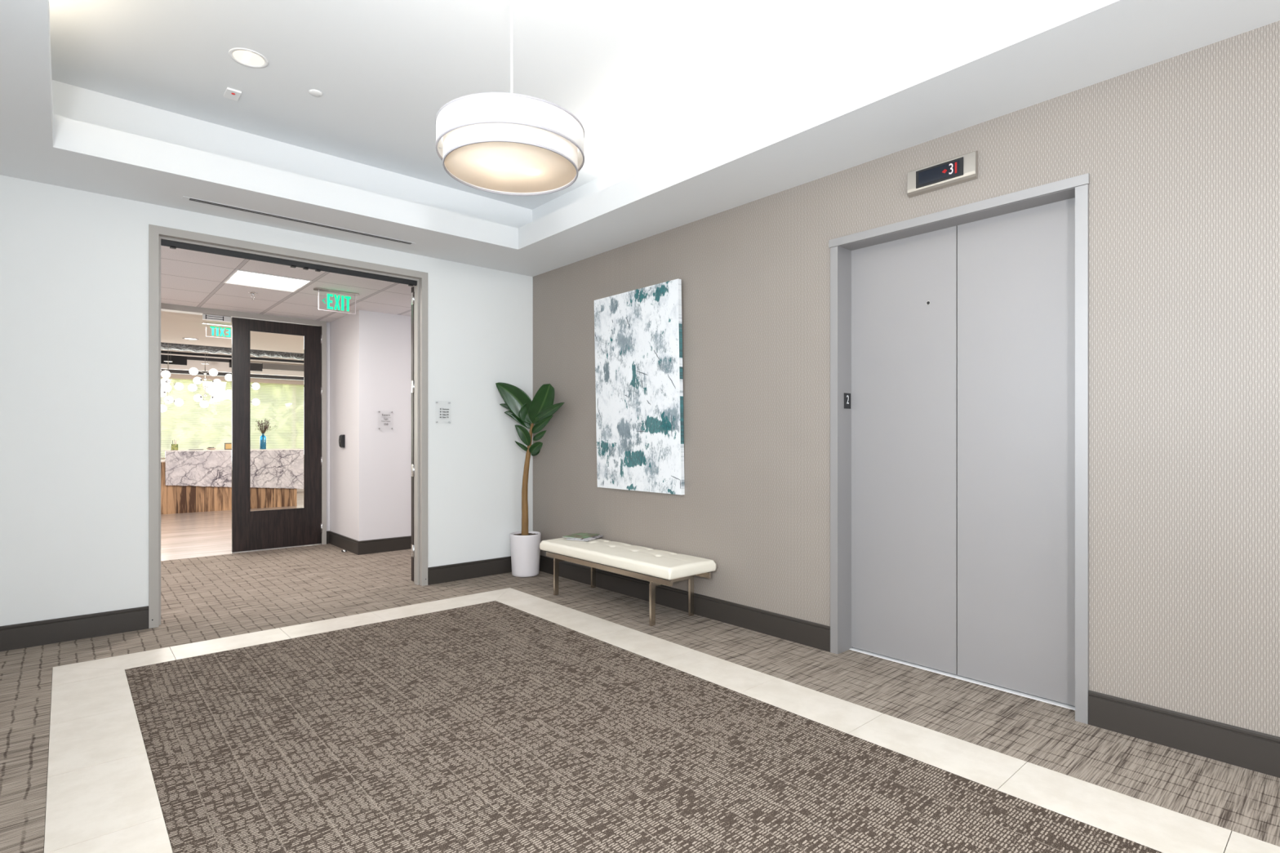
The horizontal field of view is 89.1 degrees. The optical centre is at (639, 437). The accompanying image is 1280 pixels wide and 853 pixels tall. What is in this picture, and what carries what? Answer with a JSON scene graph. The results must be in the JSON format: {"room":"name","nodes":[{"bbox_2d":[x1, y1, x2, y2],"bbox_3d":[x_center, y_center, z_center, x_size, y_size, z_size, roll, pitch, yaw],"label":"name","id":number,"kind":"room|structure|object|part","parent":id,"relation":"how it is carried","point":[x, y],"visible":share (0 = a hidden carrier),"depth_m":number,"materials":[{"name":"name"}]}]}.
{"room":"lobby","nodes":[
{"label":"lobby","id":0,"kind":"room"},
{"bbox_2d":[160,350,303,492],"bbox_3d":[-10.783,-0.650,13.286,12.500,3.900,0.500,0,0,-42],"label":"wall","id":1,"kind":"structure","parent":0,"point":[180,376],"depth_m":14.80,"materials":[{"name":"white"}]},
{"bbox_2d":[160,378,231,459],"bbox_3d":[-9.670,-0.402,14.208,1.276,1.715,0.018,0,0,-42],"label":"roller blind","id":2,"kind":"object","parent":1,"relation":"attached to","point":[231,416],"depth_m":14.20,"materials":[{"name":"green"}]},
{"bbox_2d":[250,382,296,427],"bbox_3d":[-8.554,-0.748,15.196,0.934,1.021,0.018,0,0,-42],"label":"roller blind","id":3,"kind":"object","parent":1,"relation":"attached to","point":[251,383],"depth_m":15.16,"materials":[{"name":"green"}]},
{"bbox_2d":[250,385,303,448],"bbox_3d":[-8.494,-0.504,15.249,1.095,1.488,0.018,0,0,-42],"label":"roller blind","id":4,"kind":"object","parent":1,"relation":"attached to","point":[300,385],"depth_m":15.41,"materials":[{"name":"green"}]},
{"bbox_2d":[292,385,295,448],"bbox_3d":[-10.856,-0.385,13.369,12.500,1.870,0.080,0,0,-42],"label":"window","id":5,"kind":"structure","parent":1,"relation":"in","point":[294,395],"depth_m":15.60,"materials":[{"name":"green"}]},
{"bbox_2d":[0,174,533,626],"bbox_3d":[-2.740,-0.200,5.082,4.340,3.000,0.150,0,0,-42],"label":"wall","id":6,"kind":"structure","parent":0,"point":[74,263],"depth_m":4.30,"materials":[{"name":"white paint"}]},
{"bbox_2d":[0,555,511,651],"bbox_3d":[-2.614,1.224,5.084,4.130,0.152,0.014,0,0,-42],"label":"baseboard","id":7,"kind":"structure","parent":6,"relation":"attached to","point":[24,635],"depth_m":4.26,"materials":[{"name":"grey rubber"}]},
{"bbox_2d":[148,224,427,628],"bbox_3d":[-2.353,-0.077,5.456,2.845,2.755,0.225,0,0,-42],"label":"door frame","id":8,"kind":"structure","parent":6,"relation":"in","point":[158,236],"depth_m":4.96,"materials":[{"name":"grey paint"}]},
{"bbox_2d":[435,400,450,422],"bbox_3d":[-1.764,-0.227,5.828,0.144,0.202,0.025,0,0,-42],"label":"sign","id":9,"kind":"object","parent":6,"relation":"attached to","point":[446,401],"visible":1,"depth_m":5.82,"materials":[{"name":"plastic"}]},
{"bbox_2d":[160,245,413,353],"bbox_3d":[-7.153,-2.010,9.188,12.900,1.180,11.850,0,0,-42],"label":"ceiling","id":10,"kind":"structure","parent":0,"point":[188,277],"depth_m":6.55,"materials":[{"name":"tile"}]},
{"bbox_2d":[160,360,183,412],"bbox_3d":[-7.422,-1.447,10.205,0.329,2.106,0.349,0,0,4],"label":"globe chandelier","id":11,"kind":"object","parent":10,"relation":"hanging from","point":[166,375],"visible":0.83,"depth_m":10.20,"materials":[{"name":"grey glass"}]},
{"bbox_3d":[-7.424,-0.455,10.104,0.122,0.122,0.122,0,0,-42],"label":"globe","id":12,"kind":"part","parent":11,"relation":"part of","materials":[{"name":"white glass"}]},
{"bbox_3d":[-7.525,-0.700,10.228,0.122,0.122,0.122,0,0,-42],"label":"globe","id":13,"kind":"part","parent":11,"relation":"part of","materials":[{"name":"white glass"}]},
{"bbox_3d":[-7.509,-0.891,10.295,0.122,0.122,0.122,0,0,-42],"label":"globe","id":14,"kind":"part","parent":11,"relation":"part of","materials":[{"name":"white glass"}]},
{"bbox_3d":[-7.353,-0.984,10.086,0.122,0.122,0.122,0,0,-42],"label":"globe","id":15,"kind":"part","parent":11,"relation":"part of","materials":[{"name":"white glass"}]},
{"bbox_3d":[-7.356,-0.772,10.110,0.122,0.122,0.122,0,0,-42],"label":"globe","id":16,"kind":"part","parent":11,"relation":"part of","materials":[{"name":"white glass"}]},
{"bbox_3d":[-7.402,-0.895,10.204,0.012,0.610,0.011,0,0,-42],"label":"stem","id":17,"kind":"part","parent":11,"relation":"part of","materials":[{"name":"grey metal"}]},
{"bbox_3d":[-7.466,-0.600,10.307,0.122,0.122,0.122,0,0,-42],"label":"globe","id":18,"kind":"part","parent":11,"relation":"part of","materials":[{"name":"white glass"}]},
{"bbox_3d":[-7.310,-0.561,10.312,0.122,0.122,0.122,0,0,-42],"label":"globe","id":19,"kind":"part","parent":11,"relation":"part of","materials":[{"name":"white glass"}]},
{"bbox_3d":[-7.310,-0.815,10.312,0.122,0.122,0.122,0,0,-42],"label":"globe","id":20,"kind":"part","parent":11,"relation":"part of","materials":[{"name":"white glass"}]},
{"bbox_2d":[182,337,198,340],"bbox_3d":[-6.582,-1.448,9.527,0.200,0.004,0.200,0,0,-42],"label":"recessed light","id":21,"kind":"object","parent":10,"relation":"in","point":[193,339],"visible":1,"depth_m":9.54,"materials":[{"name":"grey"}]},
{"bbox_2d":[187,346,221,408],"bbox_3d":[-7.039,-1.490,10.525,0.426,2.019,0.318,0,0,-25],"label":"globe chandelier","id":22,"kind":"object","parent":10,"relation":"hanging from","point":[197,380],"visible":1,"depth_m":10.51,"materials":[{"name":"grey glass"}]},
{"bbox_3d":[-7.136,-0.798,10.373,0.122,0.122,0.122,0,0,-42],"label":"globe","id":23,"kind":"part","parent":22,"relation":"part of","materials":[{"name":"white glass"}]},
{"bbox_3d":[-7.124,-1.060,10.383,0.122,0.122,0.122,0,0,-42],"label":"globe","id":24,"kind":"part","parent":22,"relation":"part of","materials":[{"name":"white glass"}]},
{"bbox_3d":[-7.177,-0.645,10.563,0.122,0.122,0.122,0,0,-42],"label":"globe","id":25,"kind":"part","parent":22,"relation":"part of","materials":[{"name":"white glass"}]},
{"bbox_3d":[-7.170,-0.925,10.543,0.122,0.122,0.122,0,0,-42],"label":"globe","id":26,"kind":"part","parent":22,"relation":"part of","materials":[{"name":"white glass"}]},
{"bbox_3d":[-7.035,-0.542,10.502,0.122,0.122,0.122,0,0,-42],"label":"globe","id":27,"kind":"part","parent":22,"relation":"part of","materials":[{"name":"white glass"}]},
{"bbox_3d":[-6.904,-0.794,10.511,0.122,0.122,0.122,0,0,-42],"label":"globe","id":28,"kind":"part","parent":22,"relation":"part of","materials":[{"name":"white glass"}]},
{"bbox_3d":[-6.919,-1.060,10.551,0.122,0.122,0.122,0,0,-42],"label":"globe","id":29,"kind":"part","parent":22,"relation":"part of","materials":[{"name":"white glass"}]},
{"bbox_3d":[-6.947,-0.646,10.673,0.122,0.122,0.122,0,0,-42],"label":"globe","id":30,"kind":"part","parent":22,"relation":"part of","materials":[{"name":"white glass"}]},
{"bbox_3d":[-6.942,-0.905,10.678,0.122,0.122,0.122,0,0,-42],"label":"globe","id":31,"kind":"part","parent":22,"relation":"part of","materials":[{"name":"white glass"}]},
{"bbox_2d":[201,322,231,338],"bbox_3d":[-5.359,-1.365,8.340,0.430,0.168,0.100,0,0,-42],"label":"exit sign","id":32,"kind":"object","parent":10,"relation":"hanging from","point":[206,323],"visible":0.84,"depth_m":8.32,"materials":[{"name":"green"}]},
{"bbox_3d":[-5.359,-1.446,8.340,0.430,0.008,0.100,0,0,-42],"label":"ceiling plate","id":33,"kind":"part","parent":32,"relation":"part of","materials":[{"name":"grey metal"}]},
{"bbox_2d":[160,342,303,359],"bbox_3d":[-8.826,-2.013,11.079,12.503,0.974,0.440,0,0,-42],"label":"duct","id":34,"kind":"object","parent":10,"relation":"hanging from","point":[196,348],"visible":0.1,"depth_m":11.93,"materials":[{"name":"grey metal"}]},
{"bbox_2d":[224,373,259,405],"bbox_3d":[-6.644,-1.470,10.875,0.445,2.061,0.332,0,0,-8],"label":"globe chandelier","id":35,"kind":"object","parent":10,"relation":"hanging from","point":[255,402],"visible":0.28,"depth_m":10.94,"materials":[{"name":"grey glass"}]},
{"bbox_3d":[-6.788,-0.734,10.747,0.122,0.122,0.122,0,0,-42],"label":"globe","id":36,"kind":"part","parent":35,"relation":"part of","materials":[{"name":"white glass"}]},
{"bbox_3d":[-6.788,-0.995,10.747,0.122,0.122,0.122,0,0,-42],"label":"globe","id":37,"kind":"part","parent":35,"relation":"part of","materials":[{"name":"white glass"}]},
{"bbox_3d":[-6.500,-0.604,11.003,0.122,0.122,0.122,0,0,-42],"label":"globe","id":38,"kind":"part","parent":35,"relation":"part of","materials":[{"name":"white glass"}]},
{"bbox_3d":[-6.500,-0.871,11.003,0.122,0.122,0.122,0,0,-42],"label":"globe","id":39,"kind":"part","parent":35,"relation":"part of","materials":[{"name":"white glass"}]},
{"bbox_2d":[248,291,257,299],"bbox_3d":[-3.787,-1.387,6.365,0.076,0.067,0.076,0,0,-42],"label":"sprinkler","id":40,"kind":"object","parent":10,"relation":"attached to","point":[251,292],"visible":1,"depth_m":6.36,"materials":[{"name":"silver metal"}]},
{"bbox_2d":[223,269,311,292],"bbox_3d":[-3.385,-1.417,5.908,0.586,0.007,0.607,0,0,-42],"label":"recessed light","id":41,"kind":"object","parent":10,"relation":"in","point":[242,277],"visible":1,"depth_m":5.88,"materials":[{"name":"white plastic"}]},
{"bbox_2d":[313,287,359,314],"bbox_3d":[-2.939,-1.320,6.315,0.423,0.198,0.100,0,0,-42],"label":"exit sign","id":42,"kind":"object","parent":10,"relation":"hanging from","point":[348,298],"visible":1,"depth_m":6.31,"materials":[{"name":"green"}]},
{"bbox_3d":[-2.939,-1.416,6.315,0.423,0.008,0.100,0,0,-42],"label":"ceiling plate","id":43,"kind":"part","parent":42,"relation":"part of","materials":[{"name":"grey metal"}]},
{"bbox_2d":[326,310,411,541],"bbox_3d":[-1.572,-0.075,8.167,3.700,2.750,2.920,0,0,-42],"label":"wall","id":44,"kind":"structure","parent":0,"point":[369,353],"depth_m":7.47,"materials":[{"name":"white paint"}]},
{"bbox_2d":[338,435,345,447],"bbox_3d":[-3.485,0.040,7.601,0.044,0.150,0.090,0,0,-42],"label":"card reader","id":45,"kind":"object","parent":44,"relation":"attached to","point":[342,437],"visible":1,"depth_m":7.58,"materials":[{"name":"black plastic"}]},
{"bbox_2d":[326,530,411,555],"bbox_3d":[-2.202,1.224,8.735,3.490,0.152,1.074,0,0,-42],"label":"baseboard","id":46,"kind":"structure","parent":44,"relation":"attached to","point":[388,544],"depth_m":7.44,"materials":[{"name":"grey rubber"}]},
{"bbox_2d":[377,411,392,430],"bbox_3d":[-2.896,-0.199,7.404,0.170,0.217,0.025,0,0,-42],"label":"sign","id":47,"kind":"object","parent":44,"relation":"attached to","point":[378,411],"visible":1,"depth_m":7.40,"materials":[{"name":"plastic"}]},
{"bbox_2d":[0,491,1279,852],"bbox_3d":[-4.218,1.325,5.876,12.500,0.051,20.500,0,0,-42],"label":"floor","id":48,"kind":"structure","parent":0,"point":[494,726],"depth_m":2.80,"materials":[{"name":"grey carpet"}]},
{"bbox_2d":[160,448,303,514],"bbox_3d":[-8.010,0.758,11.555,3.555,1.084,0.770,0,0,-42],"label":"reception desk","id":49,"kind":"object","parent":48,"relation":"on","point":[193,481],"visible":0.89,"depth_m":11.55,"materials":[{"name":"stone"}]},
{"bbox_2d":[170,444,177,450],"bbox_3d":[-8.045,0.164,11.236,0.100,0.105,0.100,0,0,-42],"label":"pencil cup","id":50,"kind":"object","parent":49,"relation":"on","point":[173,446],"visible":1,"depth_m":11.20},
{"bbox_2d":[224,443,231,449],"bbox_3d":[-7.440,0.156,11.769,0.132,0.120,0.015,0,0,-42],"label":"picture frame","id":51,"kind":"object","parent":49,"relation":"on","point":[227,446],"visible":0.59,"depth_m":11.76,"materials":[{"name":"gold"}]},
{"bbox_2d":[225,444,231,448],"bbox_3d":[-7.442,0.156,11.771,0.108,0.096,0.006,0,0,-42],"label":"picture","id":52,"kind":"object","parent":51,"relation":"attached to","point":[227,446],"depth_m":11.77,"materials":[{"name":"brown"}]},
{"bbox_2d":[259,433,266,448],"bbox_3d":[-7.033,0.068,12.134,0.104,0.296,0.104,0,0,-42],"label":"vase","id":53,"kind":"object","parent":49,"relation":"on","point":[262,438],"visible":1,"depth_m":12.09,"materials":[{"name":"blue glass"}]},
{"bbox_2d":[255,418,275,435],"bbox_3d":[-6.999,-0.084,12.190,0.379,0.540,0.236,0,0,-42],"label":"dried flowers","id":54,"kind":"object","parent":53,"relation":"in","point":[265,428],"visible":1,"depth_m":12.13,"materials":[{"name":"brown plant"}]},
{"bbox_2d":[495,382,564,577],"bbox_3d":[-0.968,0.390,6.117,0.719,1.814,0.296,0,0,19],"label":"potted plant","id":55,"kind":"object","parent":48,"relation":"on","point":[524,544],"visible":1,"depth_m":6.08,"materials":[{"name":"green plant"}]},
{"bbox_3d":[-1.084,1.101,6.161,0.290,0.392,0.290,0,0,-42],"label":"pot","id":56,"kind":"part","parent":55,"relation":"part of","materials":[{"name":"white ceramic"}]},
{"bbox_2d":[539,537,716,626],"bbox_3d":[-0.152,1.078,5.057,0.465,0.444,1.578,0,0,-42],"label":"bench","id":57,"kind":"object","parent":48,"relation":"on","point":[659,567],"visible":0.97,"depth_m":4.75,"materials":[{"name":"white leather"}]},
{"bbox_3d":[-0.694,1.153,5.378,0.040,0.293,0.019,0,0,-42],"label":"leg","id":58,"kind":"part","parent":57,"relation":"part of","materials":[{"name":"silver metal"}]},
{"bbox_2d":[566,536,602,541],"bbox_3d":[-0.472,0.852,5.541,0.210,0.005,0.275,0,0,23],"label":"magazine","id":59,"kind":"object","parent":57,"relation":"on","point":[589,539],"visible":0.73,"depth_m":5.45,"materials":[{"name":"white paper"}]},
{"bbox_2d":[564,534,603,539],"bbox_3d":[-0.485,0.847,5.583,0.210,0.005,0.275,0,0,40],"label":"magazine","id":60,"kind":"object","parent":59,"relation":"on","point":[598,535],"visible":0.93,"depth_m":5.52,"materials":[{"name":"white paper"}]},
{"bbox_2d":[562,532,599,538],"bbox_3d":[-0.506,0.841,5.585,0.205,0.005,0.270,0,0,30],"label":"magazine","id":61,"kind":"object","parent":60,"relation":"on","point":[578,535],"visible":1,"depth_m":5.56,"materials":[{"name":"green paper"}]},
{"bbox_3d":[-0.405,1.153,5.634,0.040,0.293,0.019,0,0,-42],"label":"leg","id":62,"kind":"part","parent":57,"relation":"part of","materials":[{"name":"silver metal"}]},
{"bbox_3d":[-0.286,0.976,4.918,0.020,0.040,1.500,0,0,-42],"label":"rail","id":63,"kind":"part","parent":57,"relation":"part of","materials":[{"name":"silver metal"}]},
{"bbox_2d":[539,537,716,580],"bbox_3d":[-0.152,0.902,5.057,0.465,0.092,1.578,0,0,-42],"label":"cushion","id":64,"kind":"object","parent":57,"relation":"on","point":[655,564],"depth_m":4.78,"materials":[{"name":"white leather"}]},
{"bbox_3d":[0.086,1.153,4.499,0.040,0.293,0.019,0,0,-42],"label":"leg","id":65,"kind":"part","parent":57,"relation":"part of","materials":[{"name":"silver metal"}]},
{"bbox_3d":[0.374,1.153,4.755,0.040,0.293,0.019,0,0,-42],"label":"leg","id":66,"kind":"part","parent":57,"relation":"part of","materials":[{"name":"silver metal"}]},
{"bbox_3d":[-0.001,0.976,5.170,0.020,0.040,1.500,0,0,-42],"label":"rail","id":67,"kind":"part","parent":57,"relation":"part of","materials":[{"name":"silver metal"}]},
{"bbox_2d":[44,587,1279,852],"bbox_3d":[0.171,1.329,1.950,2.937,0.062,7.222,0,0,-42],"label":"floor border","id":68,"kind":"structure","parent":48,"relation":"attached to","point":[102,797],"depth_m":2.73,"materials":[{"name":"beige tile"}]},
{"bbox_2d":[0,0,1279,276],"bbox_3d":[0.187,-1.875,1.930,4.540,0.550,8.750,0,0,-42],"label":"ceiling","id":69,"kind":"structure","parent":0,"point":[688,111],"depth_m":3.67,"materials":[{"name":"white paint"}]},
{"bbox_2d":[223,87,241,101],"bbox_3d":[-2.485,-2.091,3.965,0.074,0.017,0.124,0,0,-42],"label":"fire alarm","id":70,"kind":"object","parent":69,"relation":"attached to","point":[233,94],"visible":1,"depth_m":3.95,"materials":[{"name":"white plastic"}]},
{"bbox_2d":[228,47,268,67],"bbox_3d":[-2.163,-2.098,3.596,0.190,0.004,0.190,0,0,-42],"label":"recessed light","id":71,"kind":"object","parent":69,"relation":"in","point":[244,56],"visible":1,"depth_m":3.59,"materials":[{"name":"white plastic"}]},
{"bbox_2d":[181,195,416,244],"bbox_3d":[-2.453,-1.597,4.849,1.580,0.004,0.064,0,0,-42],"label":"ceiling vent","id":72,"kind":"object","parent":69,"relation":"in","point":[183,197],"visible":1,"depth_m":4.77,"materials":[{"name":"grey metal"}]},
{"bbox_2d":[308,88,322,96],"bbox_3d":[-1.972,-2.095,3.955,0.074,0.010,0.074,0,0,-42],"label":"sprinkler cover","id":73,"kind":"object","parent":69,"relation":"attached to","point":[314,92],"visible":1,"depth_m":3.94,"materials":[{"name":"white plastic"}]},
{"bbox_2d":[435,0,584,195],"bbox_3d":[-0.545,-1.615,2.760,0.618,0.969,0.618,0,0,-42],"label":"drum pendant","id":74,"kind":"object","parent":69,"relation":"hanging from","point":[510,143],"visible":1,"depth_m":2.58,"materials":[{"name":"white fabric"}]},
{"bbox_3d":[-0.545,-1.247,2.760,0.612,0.106,0.612,0,0,-42],"label":"lamp shade","id":75,"kind":"part","parent":74,"relation":"part of","materials":[{"name":"fabric"}]},
{"bbox_2d":[444,142,576,192],"bbox_3d":[-0.545,-1.144,2.760,0.550,0.002,0.550,0,0,-42],"label":"diffuser","id":76,"kind":"object","parent":74,"relation":"attached to","point":[487,166],"depth_m":2.74,"materials":[{"name":"plastic"}]},
{"bbox_3d":[-0.545,-1.202,2.760,0.558,0.136,0.558,0,0,-42],"label":"lamp shade","id":77,"kind":"part","parent":74,"relation":"part of","materials":[{"name":"fabric"}]},
{"bbox_3d":[-0.545,-1.685,2.760,0.009,0.830,0.009,0,0,-42],"label":"rod","id":78,"kind":"part","parent":74,"relation":"part of","materials":[{"name":"white plastic"}]},
{"bbox_2d":[533,20,1279,737],"bbox_3d":[1.744,-0.200,3.444,0.200,3.000,8.550,0,0,-42],"label":"wall","id":79,"kind":"structure","parent":0,"point":[1180,153],"depth_m":2.89,"materials":[{"name":"paint"}]},
{"bbox_2d":[594,278,684,494],"bbox_3d":[-0.031,-0.378,5.244,0.070,1.611,1.025,0,0,-42],"label":"canvas painting","id":80,"kind":"object","parent":79,"relation":"attached to","point":[638,332],"visible":1,"depth_m":5.17,"materials":[{"name":"fabric"}]},
{"bbox_2d":[539,555,1279,777],"bbox_3d":[1.714,1.224,3.317,0.014,0.152,8.400,0,0,-42],"label":"baseboard","id":81,"kind":"structure","parent":79,"relation":"attached to","point":[1255,751],"depth_m":2.88,"materials":[{"name":"grey rubber"}]},
{"bbox_2d":[906,150,977,197],"bbox_3d":[1.591,-1.392,3.437,0.039,0.140,0.356,0,0,-42],"label":"indicator","id":82,"kind":"object","parent":79,"relation":"attached to","point":[963,168],"visible":1,"depth_m":3.42,"materials":[{"name":"grey metal"}]},
{"bbox_2d":[828,173,1089,724],"bbox_3d":[1.819,0.075,3.650,0.615,2.549,1.337,0,0,-42],"label":"door","id":83,"kind":"structure","parent":79,"relation":"in","point":[959,335],"depth_m":3.47,"materials":[{"name":"grey metal"}]},
{"bbox_2d":[844,392,850,408],"bbox_3d":[1.267,-0.225,3.971,0.072,0.094,0.005,0,0,-42],"label":"number plate","id":84,"kind":"object","parent":83,"relation":"attached to","point":[846,396],"visible":1,"depth_m":3.97,"materials":[{"name":"black"}]},
{"bbox_3d":[1.509,0.053,3.788,0.025,2.470,0.660,0,0,-42],"label":"elevator door panel","id":85,"kind":"part","parent":83,"relation":"part of","materials":[{"name":"grey metal"}]},
{"bbox_3d":[1.721,1.298,3.559,0.082,0.004,1.224,0,0,-42],"label":"sill","id":86,"kind":"part","parent":83,"relation":"part of","materials":[{"name":"silver metal"}]},
{"bbox_3d":[1.937,0.053,3.306,0.025,2.470,0.620,0,0,-42],"label":"elevator door panel","id":87,"kind":"part","parent":83,"relation":"part of","materials":[{"name":"grey metal"}]},
{"bbox_3d":[-8.081,-0.650,10.236,12.900,3.900,8.850,0,0,-42],"label":"wall","id":88,"kind":"structure","parent":0,"visible":0},
{"bbox_2d":[160,349,303,380],"bbox_3d":[-9.583,-1.462,11.932,12.500,0.347,1.520,0,0,-42],"label":"trim","id":89,"kind":"structure","parent":88,"relation":"attached to","point":[181,363],"depth_m":13.05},
{"bbox_3d":[-4.105,-0.650,5.823,10.600,3.900,3.070,0,0,-42],"label":"wall","id":90,"kind":"structure","parent":0,"visible":0},
{"bbox_2d":[160,302,326,553],"bbox_3d":[-4.662,-0.069,7.290,2.110,2.737,0.145,0,0,-42],"label":"door","id":91,"kind":"structure","parent":90,"relation":"in","point":[262,530],"depth_m":7.57,"materials":[{"name":"brown wood"}]},
{"bbox_2d":[202,314,231,322],"bbox_3d":[-4.714,-1.331,7.248,0.267,0.058,0.050,0,0,-42],"label":"lock","id":92,"kind":"object","parent":91,"relation":"attached to","point":[205,317],"visible":1,"depth_m":7.23,"materials":[{"name":"white plastic"}]},
{"label":"outside","id":93,"kind":"structure","parent":0,"visible":0},
{"bbox_3d":[-34.819,4.550,44.563,120.000,0.100,78.200,0,0,-42],"label":"lawn","id":94,"kind":"structure","parent":93,"visible":0},
{"bbox_2d":[160,379,226,457],"bbox_3d":[-17.329,1.086,24.055,3.431,6.845,3.657,0,0,12],"label":"tree","id":95,"kind":"object","parent":94,"relation":"on","point":[176,380],"visible":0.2,"depth_m":23.62,"materials":[{"name":"green plant"}]},
{"bbox_2d":[214,382,286,449],"bbox_3d":[-19.916,-1.022,33.663,4.002,11.054,3.928,0,0,-42],"label":"tree","id":96,"kind":"object","parent":94,"relation":"on","point":[272,398],"visible":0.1,"depth_m":33.22,"materials":[{"name":"green plant"}]},
{"bbox_2d":[208,400,292,448],"bbox_3d":[-29.581,0.493,38.650,68.000,8.015,7.328,0,0,-42],"label":"hedge","id":97,"kind":"object","parent":94,"relation":"on","point":[291,406],"visible":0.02,"depth_m":39.99,"materials":[{"name":"green plant"}]},
{"bbox_2d":[275,384,303,448],"bbox_3d":[-13.152,-0.129,27.640,4.099,9.269,3.376,0,0,-42],"label":"tree","id":98,"kind":"object","parent":94,"relation":"on","point":[288,414],"visible":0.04,"depth_m":26.43,"materials":[{"name":"green plant"}]}
]}

